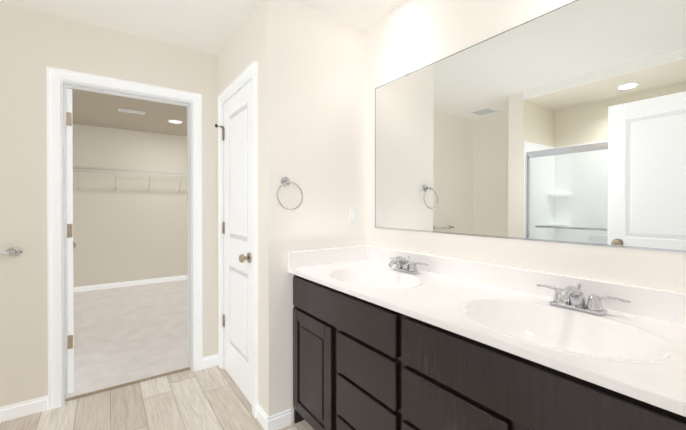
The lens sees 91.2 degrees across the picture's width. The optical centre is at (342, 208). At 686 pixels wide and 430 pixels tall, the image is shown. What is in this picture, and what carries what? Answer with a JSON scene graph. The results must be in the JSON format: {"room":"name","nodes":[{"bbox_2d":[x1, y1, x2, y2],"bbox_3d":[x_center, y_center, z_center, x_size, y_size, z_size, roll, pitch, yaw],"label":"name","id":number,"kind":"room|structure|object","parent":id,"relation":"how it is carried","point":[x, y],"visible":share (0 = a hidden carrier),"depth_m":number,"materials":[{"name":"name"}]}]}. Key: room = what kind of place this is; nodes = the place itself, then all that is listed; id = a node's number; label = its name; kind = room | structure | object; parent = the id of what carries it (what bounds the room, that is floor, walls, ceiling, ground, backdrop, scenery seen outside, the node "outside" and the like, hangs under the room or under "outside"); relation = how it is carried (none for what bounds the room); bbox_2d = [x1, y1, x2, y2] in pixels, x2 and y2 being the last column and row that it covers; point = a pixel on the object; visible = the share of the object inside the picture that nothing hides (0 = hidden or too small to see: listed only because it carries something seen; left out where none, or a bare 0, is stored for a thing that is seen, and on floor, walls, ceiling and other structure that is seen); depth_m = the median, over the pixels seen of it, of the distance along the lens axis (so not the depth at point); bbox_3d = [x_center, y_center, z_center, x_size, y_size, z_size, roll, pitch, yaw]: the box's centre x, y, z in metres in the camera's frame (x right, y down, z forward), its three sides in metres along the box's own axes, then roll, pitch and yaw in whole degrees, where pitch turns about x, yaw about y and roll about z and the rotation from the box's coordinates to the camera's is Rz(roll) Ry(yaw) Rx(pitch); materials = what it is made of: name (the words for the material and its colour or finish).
{"room":"bathroom","nodes":[
{"label":"bathroom","id":0,"kind":"room"},
{"bbox_2d":[0,1,218,406],"bbox_3d":[-1.546,0.017,2.330,2.926,2.440,0.115,0,0,-35],"label":"wall","id":1,"kind":"structure","parent":0,"point":[34,44],"depth_m":2.04,"materials":[{"name":"beige paint"}]},
{"bbox_2d":[0,247,22,255],"bbox_3d":[-2.051,0.255,1.861,0.395,0.051,0.080,0,0,-35],"label":"towel bar","id":2,"kind":"object","parent":1,"relation":"attached to","point":[14,251],"visible":1,"depth_m":1.97,"materials":[{"name":"silver metal"}]},
{"bbox_2d":[66,88,75,392],"bbox_3d":[-2.088,0.215,2.476,0.197,2.019,0.747,0,0,-35],"label":"closet door","id":3,"kind":"structure","parent":1,"relation":"in","point":[71,245],"depth_m":2.23,"materials":[{"name":"paint"}]},
{"bbox_2d":[46,66,201,409],"bbox_3d":[-1.488,0.183,2.373,0.894,2.107,0.159,0,0,-35],"label":"door frame","id":4,"kind":"structure","parent":1,"relation":"attached to","point":[59,81],"depth_m":2.15,"materials":[{"name":"white paint"}]},
{"bbox_2d":[0,354,290,429],"bbox_3d":[-1.456,1.198,1.721,2.134,0.085,0.998,0,0,-35],"label":"baseboard","id":5,"kind":"structure","parent":1,"relation":"attached to","point":[40,404],"depth_m":1.97,"materials":[{"name":"white paint"}]},
{"bbox_2d":[68,279,187,397],"bbox_3d":[-2.253,1.250,3.987,2.530,0.072,3.515,0,0,-35],"label":"floor","id":6,"kind":"structure","parent":0,"point":[125,334],"depth_m":3.27,"materials":[{"name":"beige carpet"}]},
{"bbox_2d":[72,124,186,286],"bbox_3d":[-3.235,-0.003,5.366,2.280,2.440,0.115,0,0,-35],"label":"wall","id":7,"kind":"structure","parent":0,"point":[131,228],"depth_m":5.19,"materials":[{"name":"paint"}]},
{"bbox_2d":[73,275,186,291],"bbox_3d":[-3.189,1.175,5.326,2.250,0.085,0.017,0,0,-35],"label":"baseboard","id":8,"kind":"structure","parent":7,"relation":"attached to","point":[121,284],"depth_m":5.20,"materials":[{"name":"white paint"}]},
{"bbox_2d":[73,166,186,193],"bbox_3d":[-3.109,-0.423,5.191,2.282,0.351,0.309,0,0,-35],"label":"wire closet shelf","id":9,"kind":"object","parent":7,"relation":"attached to","point":[115,170],"visible":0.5,"depth_m":5.01,"materials":[{"name":"white metal"}]},
{"bbox_2d":[0,365,313,429],"bbox_3d":[-0.385,1.280,0.432,3.260,0.060,4.450,0,0,-35],"label":"floor","id":10,"kind":"structure","parent":0,"point":[212,398],"depth_m":2.07,"materials":[{"name":"brown wood"}]},
{"bbox_2d":[65,367,189,400],"bbox_3d":[-1.483,1.230,2.373,0.776,0.014,0.020,0,0,-35],"label":"transition strip","id":11,"kind":"object","parent":10,"relation":"on","point":[122,385],"visible":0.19,"depth_m":2.34,"materials":[{"name":"brown wood"}]},
{"bbox_2d":[288,245,685,429],"bbox_3d":[0.421,0.747,1.375,0.580,0.992,1.746,0,0,-35],"label":"bathroom vanity","id":12,"kind":"object","parent":10,"relation":"on","point":[387,339],"visible":1,"depth_m":1.14,"materials":[{"name":"wood"}]},
{"bbox_2d":[0,0,407,135],"bbox_3d":[-1.333,-1.240,1.897,3.415,0.080,7.965,0,0,-35],"label":"ceiling","id":13,"kind":"structure","parent":0,"point":[210,26],"depth_m":2.17,"materials":[{"name":"white paint"}]},
{"bbox_2d":[118,108,144,114],"bbox_3d":[-2.628,-1.207,4.175,0.280,0.012,0.120,0,0,-35],"label":"ceiling vent","id":14,"kind":"object","parent":13,"relation":"in","point":[131,111],"visible":1,"depth_m":4.16,"materials":[{"name":"white metal"}]},
{"bbox_2d":[168,120,182,123],"bbox_3d":[-2.345,-1.215,4.692,0.186,0.012,0.186,0,0,-35],"label":"recessed light","id":15,"kind":"object","parent":13,"relation":"in","point":[175,121],"visible":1,"depth_m":4.67,"materials":[{"name":"white paint"}]},
{"bbox_2d":[219,0,268,416],"bbox_3d":[-0.649,0.017,2.290,0.116,2.440,0.984,0,0,-35],"label":"wall","id":16,"kind":"structure","parent":0,"point":[264,205],"depth_m":1.94,"materials":[{"name":"beige paint"}]},
{"bbox_2d":[215,80,251,404],"bbox_3d":[-0.716,0.216,2.321,0.174,2.019,0.642,0,0,-35],"label":"closet door","id":17,"kind":"structure","parent":16,"relation":"in","point":[237,222],"depth_m":2.29,"materials":[{"name":"paint"}]},
{"bbox_2d":[218,61,257,417],"bbox_3d":[-0.690,0.183,2.332,0.136,2.107,0.784,0,0,-35],"label":"door frame","id":18,"kind":"structure","parent":16,"relation":"attached to","point":[246,76],"depth_m":2.02,"materials":[{"name":"white paint"}]},
{"bbox_2d":[268,0,365,422],"bbox_3d":[-0.161,0.018,2.101,0.694,2.440,0.115,0,0,-35],"label":"wall","id":19,"kind":"structure","parent":0,"point":[316,106],"depth_m":1.99,"materials":[{"name":"beige paint"}]},
{"bbox_2d":[277,177,302,209],"bbox_3d":[-0.306,-0.085,1.881,0.161,0.187,0.073,0,0,-35],"label":"towel ring","id":20,"kind":"object","parent":19,"relation":"attached to","point":[285,181],"visible":1,"depth_m":1.88,"materials":[{"name":"silver metal"}]},
{"bbox_2d":[350,206,357,223],"bbox_3d":[0.074,0.041,2.187,0.070,0.115,0.012,0,0,-35],"label":"switch plate","id":21,"kind":"object","parent":19,"relation":"attached to","point":[353,214],"visible":1,"depth_m":2.18,"materials":[{"name":"plastic"}]},
{"bbox_2d":[366,0,685,292],"bbox_3d":[0.426,0.019,1.961,0.124,2.440,2.990,0,0,-35],"label":"wall","id":22,"kind":"structure","parent":0,"point":[566,123],"depth_m":1.36,"materials":[{"name":"beige paint"}]}
]}

